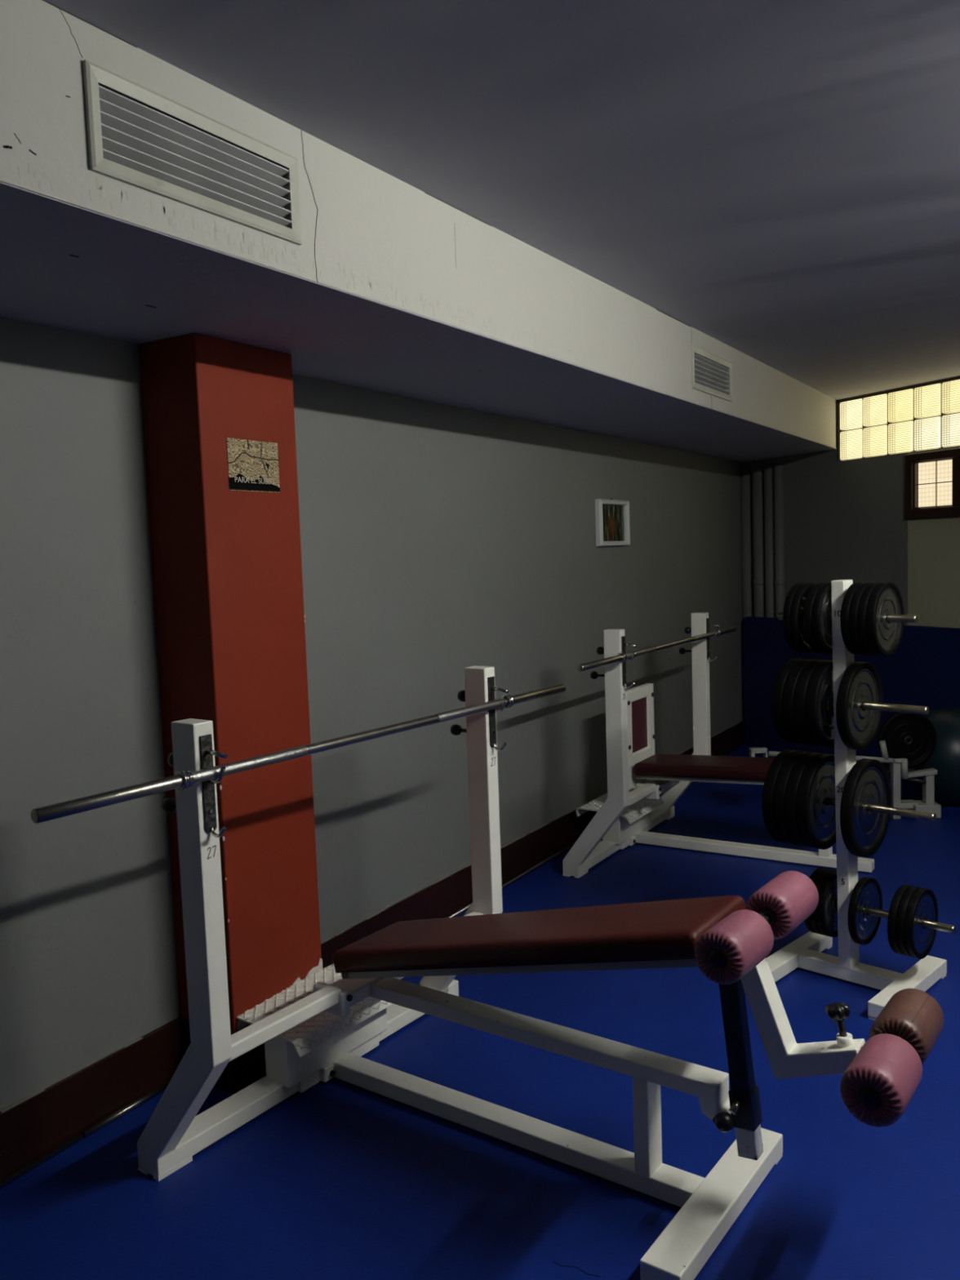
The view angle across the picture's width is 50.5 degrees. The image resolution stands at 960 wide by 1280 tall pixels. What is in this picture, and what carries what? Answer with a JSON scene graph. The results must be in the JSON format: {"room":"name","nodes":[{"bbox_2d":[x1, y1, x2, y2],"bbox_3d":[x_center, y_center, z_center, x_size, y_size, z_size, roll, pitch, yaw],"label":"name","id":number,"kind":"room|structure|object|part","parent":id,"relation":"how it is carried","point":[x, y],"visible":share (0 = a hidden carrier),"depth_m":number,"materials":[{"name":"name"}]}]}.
{"room":"gym","nodes":[
{"label":"gym","id":0,"kind":"room"},
{"bbox_2d":[138,333,322,1032],"bbox_3d":[-0.721,0.213,3.033,0.225,2.118,0.392,1,6,31],"label":"pillar","id":1,"kind":"structure","parent":0,"point":[227,564],"depth_m":2.90,"materials":[{"name":"red paint"}]},
{"bbox_2d":[226,437,279,493],"bbox_3d":[-0.648,-0.500,2.919,0.004,0.146,0.207,1,6,31],"label":"wall plaque","id":2,"kind":"object","parent":1,"relation":"attached to","point":[252,465],"visible":1,"depth_m":2.91,"materials":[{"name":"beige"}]},
{"bbox_2d":[0,316,743,1109],"bbox_3d":[-0.385,-0.042,3.991,0.200,2.442,10.000,1,6,31],"label":"wall","id":3,"kind":"structure","parent":0,"point":[438,540],"depth_m":3.65,"materials":[{"name":"grey paint"}]},
{"bbox_2d":[0,744,741,1188],"bbox_3d":[-0.390,1.194,3.772,0.019,0.019,9.000,1,6,31],"label":"trim","id":4,"kind":"structure","parent":3,"relation":"attached to","point":[76,1139],"depth_m":2.76,"materials":[{"name":"brown wood"}]},
{"bbox_2d":[0,720,744,1179],"bbox_3d":[-0.262,1.107,3.802,0.238,0.177,9.200,1,6,31],"label":"baseboard","id":5,"kind":"structure","parent":3,"relation":"attached to","point":[41,1121],"depth_m":2.90,"materials":[{"name":"red wood"}]},
{"bbox_2d":[0,0,836,462],"bbox_3d":[-0.095,-1.073,3.488,0.790,0.324,9.230,1,6,31],"label":"beam","id":6,"kind":"structure","parent":3,"relation":"attached to","point":[390,286],"depth_m":2.55,"materials":[{"name":"white paint"}]},
{"bbox_2d":[82,59,302,244],"bbox_3d":[-0.558,-0.933,2.005,0.060,0.182,0.546,1,6,31],"label":"air vent","id":7,"kind":"object","parent":6,"relation":"attached to","point":[131,142],"visible":0.94,"depth_m":1.96,"materials":[{"name":"metal"}]},
{"bbox_2d":[690,344,733,401],"bbox_3d":[1.035,-1.201,4.622,0.060,0.182,0.553,1,6,31],"label":"air vent","id":8,"kind":"object","parent":6,"relation":"attached to","point":[708,376],"visible":0.86,"depth_m":4.60,"materials":[{"name":"metal"}]},
{"bbox_2d":[595,497,630,546],"bbox_3d":[0.734,-0.649,5.603,0.028,0.260,0.410,1,6,31],"label":"picture frame","id":9,"kind":"object","parent":3,"relation":"attached to","point":[611,516],"visible":1,"depth_m":5.59,"materials":[{"name":"grey wood"}]},
{"bbox_2d":[602,504,624,541],"bbox_3d":[0.728,-0.645,5.607,0.008,0.200,0.316,1,6,31],"label":"print","id":10,"kind":"object","parent":9,"relation":"attached to","point":[613,515],"depth_m":5.61},
{"bbox_2d":[0,742,959,1279],"bbox_3d":[1.229,1.239,3.262,3.950,0.100,10.400,1,6,31],"label":"floor","id":11,"kind":"structure","parent":0,"point":[337,1180],"depth_m":2.53,"materials":[{"name":"blue rubber"}]},
{"bbox_2d":[137,666,943,1279],"bbox_3d":[0.129,0.714,2.517,1.839,1.148,1.223,1,6,36],"label":"weight bench","id":12,"kind":"object","parent":11,"relation":"on","point":[319,1028],"visible":0.99,"depth_m":2.36,"materials":[{"name":"white metal"}]},
{"bbox_3d":[-0.708,0.388,2.371,0.082,0.037,0.037,1,6,36],"label":"pull knob","id":13,"kind":"part","parent":12,"relation":"part of","materials":[{"name":"black plastic"}]},
{"bbox_3d":[-0.698,0.277,2.352,0.048,0.037,0.037,1,6,36],"label":"pull knob","id":14,"kind":"part","parent":12,"relation":"part of","materials":[{"name":"black plastic"}]},
{"bbox_3d":[-0.612,0.324,2.292,0.005,0.222,0.032,1,6,36],"label":"hook plate","id":15,"kind":"part","parent":12,"relation":"part of","materials":[{"name":"grey metal"}]},
{"bbox_2d":[31,684,565,823],"bbox_3d":[-0.281,0.249,2.704,0.048,0.043,1.925,1,6,36],"label":"barbell","id":16,"kind":"object","parent":12,"relation":"on","point":[181,780],"visible":0.98,"depth_m":2.35,"materials":[{"name":"silver metal"}]},
{"bbox_3d":[-0.476,1.230,2.907,0.013,0.080,0.110,1,6,36],"label":"gusset plate","id":17,"kind":"part","parent":12,"relation":"part of","materials":[{"name":"white metal"}]},
{"bbox_3d":[-0.475,1.079,3.011,0.296,0.052,0.445,1,6,36],"label":"tread plate","id":18,"kind":"part","parent":12,"relation":"part of","materials":[{"name":"white metal"}]},
{"bbox_3d":[-0.354,1.217,3.075,0.013,0.070,0.135,1,6,36],"label":"gusset plate","id":19,"kind":"part","parent":12,"relation":"part of","materials":[{"name":"white metal"}]},
{"bbox_3d":[-0.306,0.963,2.894,0.090,0.040,0.325,1,6,36],"label":"plate","id":20,"kind":"part","parent":12,"relation":"part of","materials":[{"name":"white metal"}]},
{"bbox_3d":[-0.058,0.290,3.266,0.082,0.037,0.037,1,6,36],"label":"pull knob","id":21,"kind":"part","parent":12,"relation":"part of","materials":[{"name":"black plastic"}]},
{"bbox_3d":[-0.048,0.179,3.246,0.048,0.037,0.037,1,6,36],"label":"pull knob","id":22,"kind":"part","parent":12,"relation":"part of","materials":[{"name":"black plastic"}]},
{"bbox_3d":[0.038,0.226,3.187,0.005,0.222,0.032,1,6,36],"label":"hook plate","id":23,"kind":"part","parent":12,"relation":"part of","materials":[{"name":"grey metal"}]},
{"bbox_3d":[0.037,1.253,2.655,1.180,0.046,0.070,1,6,36],"label":"floor rail","id":24,"kind":"part","parent":12,"relation":"part of","materials":[{"name":"white metal"}]},
{"bbox_3d":[0.116,0.785,2.540,1.072,0.034,0.250,-16,-4,36],"label":"pad frame","id":25,"kind":"part","parent":12,"relation":"part of","materials":[{"name":"black metal"}]},
{"bbox_3d":[0.125,1.008,2.564,1.049,0.090,0.070,1,6,36],"label":"rail","id":26,"kind":"part","parent":12,"relation":"part of","materials":[{"name":"white metal"}]},
{"bbox_3d":[0.392,1.126,2.383,0.040,0.241,0.068,1,6,36],"label":"short post","id":27,"kind":"part","parent":12,"relation":"part of","materials":[{"name":"white metal"}]},
{"bbox_3d":[0.524,1.034,2.183,0.036,0.042,0.042,15,-9,-27],"label":"locking knob","id":28,"kind":"part","parent":12,"relation":"part of","materials":[{"name":"black plastic"}]},
{"bbox_3d":[0.665,0.779,2.145,0.288,0.301,0.059,1,6,36],"label":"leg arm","id":29,"kind":"part","parent":12,"relation":"part of","materials":[{"name":"white metal"}]},
{"bbox_3d":[0.736,0.764,2.093,0.052,0.030,0.046,-13,-3,36],"label":"star knob","id":30,"kind":"part","parent":12,"relation":"part of","materials":[{"name":"black plastic"}]},
{"bbox_3d":[0.743,0.798,2.091,0.024,0.043,0.015,1,6,36],"label":"knob stem","id":31,"kind":"part","parent":12,"relation":"part of","materials":[{"name":"metal"}]},
{"bbox_2d":[562,612,874,878],"bbox_3d":[1.162,0.477,4.903,1.371,1.148,1.223,1,6,32],"label":"weight bench","id":32,"kind":"object","parent":11,"relation":"on","point":[624,817],"visible":0.94,"depth_m":4.93,"materials":[{"name":"white metal"}]},
{"bbox_3d":[0.535,0.159,4.574,0.082,0.037,0.037,1,6,32],"label":"pull knob","id":33,"kind":"part","parent":32,"relation":"part of","materials":[{"name":"black plastic"}]},
{"bbox_3d":[0.546,0.048,4.556,0.048,0.037,0.037,1,6,32],"label":"pull knob","id":34,"kind":"part","parent":32,"relation":"part of","materials":[{"name":"black plastic"}]},
{"bbox_3d":[0.725,0.850,5.228,0.296,0.052,0.445,1,6,32],"label":"tread plate","id":35,"kind":"part","parent":32,"relation":"part of","materials":[{"name":"white metal"}]},
{"bbox_3d":[0.636,0.094,4.503,0.005,0.222,0.032,1,6,32],"label":"hook plate","id":36,"kind":"part","parent":32,"relation":"part of","materials":[{"name":"grey metal"}]},
{"bbox_3d":[0.733,1.001,5.124,0.013,0.080,0.110,1,6,32],"label":"gusset plate","id":37,"kind":"part","parent":32,"relation":"part of","materials":[{"name":"white metal"}]},
{"bbox_3d":[0.799,0.429,5.134,0.002,0.260,0.220,1,6,32],"label":"board panel","id":38,"kind":"part","parent":32,"relation":"part of","materials":[{"name":"red leather"}]},
{"bbox_2d":[577,626,737,671],"bbox_3d":[0.919,0.024,4.911,0.044,0.043,1.970,1,6,32],"label":"barbell","id":39,"kind":"object","parent":32,"relation":"on","point":[621,657],"visible":0.97,"depth_m":4.64,"materials":[{"name":"silver metal"}]},
{"bbox_3d":[0.901,0.732,5.124,0.090,0.040,0.325,1,6,32],"label":"plate","id":40,"kind":"part","parent":32,"relation":"part of","materials":[{"name":"white metal"}]},
{"bbox_3d":[1.118,0.059,5.514,0.082,0.037,0.037,1,6,32],"label":"pull knob","id":41,"kind":"part","parent":32,"relation":"part of","materials":[{"name":"black plastic"}]},
{"bbox_3d":[1.129,-0.052,5.495,0.048,0.037,0.037,1,6,32],"label":"pull knob","id":42,"kind":"part","parent":32,"relation":"part of","materials":[{"name":"black plastic"}]},
{"bbox_3d":[1.276,0.648,4.850,1.040,0.020,0.260,-2,4,32],"label":"pad frame","id":43,"kind":"part","parent":32,"relation":"part of","materials":[{"name":"white metal"}]},
{"bbox_3d":[1.219,-0.005,5.442,0.005,0.222,0.032,1,6,32],"label":"hook plate","id":44,"kind":"part","parent":32,"relation":"part of","materials":[{"name":"grey metal"}]},
{"bbox_3d":[1.281,1.017,4.933,1.185,0.046,0.070,1,6,32],"label":"floor rail","id":45,"kind":"part","parent":32,"relation":"part of","materials":[{"name":"white metal"}]},
{"bbox_3d":[1.600,0.830,4.716,0.050,0.355,0.060,1,6,32],"label":"short post","id":46,"kind":"part","parent":32,"relation":"part of","materials":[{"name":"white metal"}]},
{"bbox_2d":[749,740,942,818],"bbox_3d":[1.974,0.752,5.593,1.026,0.427,0.287,-2,5,0],"label":"bench","id":47,"kind":"object","parent":11,"relation":"on","point":[892,766],"visible":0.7,"depth_m":5.47,"materials":[{"name":"white metal"}]},
{"bbox_3d":[1.526,0.676,5.598,0.135,0.208,0.262,-2,5,0],"label":"frame","id":48,"kind":"part","parent":47,"relation":"part of","materials":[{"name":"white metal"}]},
{"bbox_3d":[2.243,0.809,5.497,0.040,0.310,0.050,-2,5,0],"label":"leg","id":49,"kind":"part","parent":47,"relation":"part of","materials":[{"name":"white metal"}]},
{"bbox_2d":[877,711,937,768],"bbox_3d":[2.319,0.541,5.524,0.310,0.310,0.033,-2,5,0],"label":"weight plate","id":50,"kind":"object","parent":47,"relation":"on","point":[895,731],"visible":0.94,"depth_m":5.51,"materials":[{"name":"black rubber"}]},
{"bbox_3d":[2.376,0.718,5.490,0.162,0.039,0.050,-2,5,0],"label":"seat rail","id":51,"kind":"part","parent":47,"relation":"part of","materials":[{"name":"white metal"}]},
{"bbox_3d":[2.425,0.797,5.507,0.045,0.180,0.050,-2,5,0],"label":"leg","id":52,"kind":"part","parent":47,"relation":"part of","materials":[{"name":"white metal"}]},
{"bbox_2d":[742,616,959,777],"bbox_3d":[2.790,0.408,6.112,0.041,0.968,3.515,-4,5,-27],"label":"mat","id":53,"kind":"object","parent":11,"relation":"on","point":[924,668],"visible":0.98,"depth_m":6.51,"materials":[{"name":"blue plastic"}]},
{"bbox_2d":[766,579,955,1020],"bbox_3d":[1.276,0.486,3.408,0.603,1.372,0.483,3,7,44],"label":"rack","id":54,"kind":"object","parent":11,"relation":"on","point":[804,953],"visible":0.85,"depth_m":3.43,"materials":[{"name":"white metal"}]},
{"bbox_2d":[761,749,798,843],"bbox_3d":[1.095,0.552,3.598,0.040,0.326,0.326,3,7,44],"label":"weight plate","id":55,"kind":"object","parent":54,"relation":"on","point":[771,778],"visible":0.21,"depth_m":3.50,"materials":[{"name":"black rubber"}]},
{"bbox_2d":[770,658,803,743],"bbox_3d":[1.103,0.212,3.549,0.040,0.294,0.294,3,7,44],"label":"weight plate","id":56,"kind":"object","parent":54,"relation":"on","point":[781,676],"visible":0.2,"depth_m":3.46,"materials":[{"name":"black rubber"}]},
{"bbox_2d":[773,751,808,844],"bbox_3d":[1.125,0.553,3.568,0.041,0.326,0.326,3,7,44],"label":"weight plate","id":57,"kind":"object","parent":54,"relation":"on","point":[785,770],"visible":0.2,"depth_m":3.47,"materials":[{"name":"black rubber"}]},
{"bbox_2d":[782,582,804,652],"bbox_3d":[1.111,-0.078,3.506,0.025,0.240,0.240,3,7,44],"label":"weight plate","id":58,"kind":"object","parent":54,"relation":"on","point":[787,606],"visible":0.2,"depth_m":3.43,"materials":[{"name":"black rubber"}]},
{"bbox_2d":[782,658,813,744],"bbox_3d":[1.133,0.213,3.520,0.040,0.294,0.294,3,7,44],"label":"weight plate","id":59,"kind":"object","parent":54,"relation":"on","point":[793,676],"visible":0.21,"depth_m":3.43,"materials":[{"name":"black rubber"}]},
{"bbox_2d":[784,751,819,847],"bbox_3d":[1.155,0.554,3.539,0.041,0.326,0.326,3,7,44],"label":"weight plate","id":60,"kind":"object","parent":54,"relation":"on","point":[790,798],"visible":0.16,"depth_m":3.44,"materials":[{"name":"black rubber"}]},
{"bbox_2d":[790,582,816,652],"bbox_3d":[1.130,-0.077,3.488,0.025,0.240,0.240,3,7,44],"label":"weight plate","id":61,"kind":"object","parent":54,"relation":"on","point":[797,606],"visible":0.33,"depth_m":3.43,"materials":[{"name":"black rubber"}]},
{"bbox_2d":[793,659,824,746],"bbox_3d":[1.162,0.215,3.492,0.040,0.294,0.294,3,7,44],"label":"weight plate","id":62,"kind":"object","parent":54,"relation":"on","point":[802,681],"visible":0.15,"depth_m":3.40,"materials":[{"name":"black rubber"}]},
{"bbox_2d":[795,753,835,849],"bbox_3d":[1.185,0.556,3.510,0.041,0.326,0.326,3,7,44],"label":"weight plate","id":63,"kind":"object","parent":54,"relation":"on","point":[815,820],"visible":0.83,"depth_m":3.46,"materials":[{"name":"black rubber"}]},
{"bbox_2d":[804,582,827,653],"bbox_3d":[1.166,-0.075,3.453,0.026,0.240,0.240,3,7,44],"label":"weight plate","id":64,"kind":"object","parent":54,"relation":"on","point":[810,600],"visible":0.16,"depth_m":3.38,"materials":[{"name":"black rubber"}]},
{"bbox_2d":[804,867,827,933],"bbox_3d":[1.187,0.909,3.549,0.025,0.224,0.224,3,7,44],"label":"weight plate","id":65,"kind":"object","parent":54,"relation":"on","point":[815,873],"visible":0.11,"depth_m":3.50,"materials":[{"name":"black rubber"}]},
{"bbox_2d":[804,660,834,746],"bbox_3d":[1.191,0.216,3.463,0.040,0.294,0.294,3,7,44],"label":"weight plate","id":66,"kind":"object","parent":54,"relation":"on","point":[819,708],"visible":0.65,"depth_m":3.40,"materials":[{"name":"black rubber"}]},
{"bbox_2d":[811,582,832,653],"bbox_3d":[1.185,-0.074,3.435,0.026,0.240,0.240,3,7,44],"label":"weight plate","id":67,"kind":"object","parent":54,"relation":"on","point":[821,613],"visible":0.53,"depth_m":3.38,"materials":[{"name":"black rubber"}]},
{"bbox_2d":[809,869,834,935],"bbox_3d":[1.206,0.910,3.531,0.025,0.224,0.224,3,7,44],"label":"weight plate","id":68,"kind":"object","parent":54,"relation":"on","point":[813,917],"visible":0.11,"depth_m":3.47,"materials":[{"name":"black rubber"}]},
{"bbox_2d":[816,870,838,937],"bbox_3d":[1.224,0.911,3.513,0.025,0.224,0.224,3,6,44],"label":"weight plate","id":69,"kind":"object","parent":54,"relation":"on","point":[826,910],"visible":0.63,"depth_m":3.47,"materials":[{"name":"black rubber"}]},
{"bbox_3d":[1.238,0.459,3.446,0.062,1.322,0.072,3,7,44],"label":"post","id":70,"kind":"part","parent":54,"relation":"part of","materials":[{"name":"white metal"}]},
{"bbox_2d":[840,582,863,654],"bbox_3d":[1.257,-0.071,3.365,0.027,0.240,0.240,3,7,44],"label":"weight plate","id":71,"kind":"object","parent":54,"relation":"on","point":[844,619],"visible":0.18,"depth_m":3.29,"materials":[{"name":"black rubber"}]},
{"bbox_2d":[835,662,883,750],"bbox_3d":[1.266,0.220,3.390,0.034,0.294,0.294,3,7,44],"label":"weight plate","id":72,"kind":"object","parent":54,"relation":"on","point":[858,728],"visible":0.95,"depth_m":3.36,"materials":[{"name":"black rubber"}]},
{"bbox_2d":[848,582,871,655],"bbox_3d":[1.277,-0.070,3.346,0.027,0.240,0.240,3,7,44],"label":"weight plate","id":73,"kind":"object","parent":54,"relation":"on","point":[854,606],"visible":0.24,"depth_m":3.27,"materials":[{"name":"black rubber"}]},
{"bbox_2d":[847,876,882,945],"bbox_3d":[1.302,0.914,3.438,0.025,0.224,0.224,3,7,44],"label":"weight plate","id":74,"kind":"object","parent":54,"relation":"on","point":[863,927],"visible":0.93,"depth_m":3.41,"materials":[{"name":"black rubber"}]},
{"bbox_2d":[840,758,891,857],"bbox_3d":[1.293,0.561,3.405,0.036,0.326,0.326,3,7,44],"label":"weight plate","id":75,"kind":"object","parent":54,"relation":"on","point":[864,831],"visible":0.97,"depth_m":3.37,"materials":[{"name":"black rubber"}]},
{"bbox_2d":[857,582,879,655],"bbox_3d":[1.297,-0.069,3.326,0.027,0.240,0.240,3,7,44],"label":"weight plate","id":76,"kind":"object","parent":54,"relation":"on","point":[862,609],"visible":0.22,"depth_m":3.25,"materials":[{"name":"black rubber"}]},
{"bbox_2d":[866,582,904,656],"bbox_3d":[1.317,-0.068,3.306,0.028,0.240,0.240,3,7,44],"label":"weight plate","id":77,"kind":"object","parent":54,"relation":"on","point":[884,637],"visible":0.96,"depth_m":3.28,"materials":[{"name":"black rubber"}]},
{"bbox_2d":[887,884,912,955],"bbox_3d":[1.396,0.919,3.346,0.025,0.224,0.224,3,7,44],"label":"weight plate","id":78,"kind":"object","parent":54,"relation":"on","point":[891,921],"visible":0.28,"depth_m":3.28,"materials":[{"name":"black rubber"}]},
{"bbox_2d":[895,885,921,956],"bbox_3d":[1.416,0.920,3.327,0.025,0.224,0.224,3,7,44],"label":"weight plate","id":79,"kind":"object","parent":54,"relation":"on","point":[901,913],"visible":0.25,"depth_m":3.26,"materials":[{"name":"black rubber"}]},
{"bbox_2d":[904,888,937,959],"bbox_3d":[1.435,0.920,3.308,0.025,0.224,0.224,3,7,44],"label":"weight plate","id":80,"kind":"object","parent":54,"relation":"on","point":[919,940],"visible":0.94,"depth_m":3.28,"materials":[{"name":"black rubber"}]},
{"bbox_2d":[906,706,959,804],"bbox_3d":[2.660,0.653,5.749,0.550,0.550,0.550,1,6,31],"label":"exercise ball","id":81,"kind":"object","parent":11,"relation":"on","point":[945,757],"visible":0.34,"depth_m":5.55,"materials":[{"name":"blue plastic"}]},
{"bbox_2d":[44,0,959,399],"bbox_3d":[1.139,-1.293,3.049,3.950,0.100,10.400,1,6,31],"label":"ceiling","id":82,"kind":"structure","parent":0,"point":[779,180],"depth_m":2.29,"materials":[{"name":"paint"}]},
{"bbox_2d":[742,400,959,627],"bbox_3d":[3.018,-0.326,5.946,0.200,2.442,4.700,-4,5,-27],"label":"wall","id":83,"kind":"structure","parent":0,"point":[843,519],"depth_m":6.64,"materials":[{"name":"grey paint"}]},
{"bbox_2d":[740,469,753,686],"bbox_3d":[2.026,-0.246,7.689,0.090,2.060,0.090,1,6,31],"label":"pipe","id":84,"kind":"object","parent":83,"relation":"attached to","point":[745,474],"visible":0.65,"depth_m":7.61,"materials":[{"name":"grey metal"}]},
{"bbox_2d":[751,467,765,617],"bbox_3d":[2.085,-0.238,7.573,0.100,2.060,0.100,1,6,31],"label":"pipe","id":85,"kind":"object","parent":83,"relation":"attached to","point":[757,473],"visible":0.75,"depth_m":7.50,"materials":[{"name":"grey metal"}]},
{"bbox_2d":[764,466,775,617],"bbox_3d":[2.136,-0.232,7.470,0.080,2.060,0.080,1,6,31],"label":"pipe","id":86,"kind":"object","parent":83,"relation":"attached to","point":[768,470],"visible":0.61,"depth_m":7.40,"materials":[{"name":"grey metal"}]},
{"bbox_2d":[773,465,785,617],"bbox_3d":[2.179,-0.226,7.386,0.080,2.060,0.080,1,6,31],"label":"pipe","id":87,"kind":"object","parent":83,"relation":"attached to","point":[780,581],"visible":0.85,"depth_m":7.32,"materials":[{"name":"grey metal"}]},
{"bbox_2d":[836,375,959,461],"bbox_3d":[3.015,-1.327,5.674,0.090,0.404,2.600,-4,5,-27],"label":"window","id":88,"kind":"structure","parent":83,"relation":"in","point":[922,416],"depth_m":6.36,"materials":[{"name":"yellow"}]},
{"bbox_2d":[904,448,959,519],"bbox_3d":[2.792,-0.936,6.112,0.091,0.400,0.514,-4,5,-27],"label":"window","id":89,"kind":"structure","parent":83,"relation":"in","point":[932,478],"depth_m":6.17,"materials":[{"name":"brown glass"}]},
{"bbox_3d":[2.773,-0.947,6.170,0.010,0.270,0.267,-4,5,-27],"label":"pane","id":90,"kind":"part","parent":89,"relation":"part of","materials":[{"name":"clear glass"}]},
{"bbox_3d":[2.796,-0.936,6.114,0.062,0.296,0.418,-4,5,-27],"label":"sash","id":91,"kind":"part","parent":89,"relation":"part of","materials":[{"name":"brown wood"}]}
]}

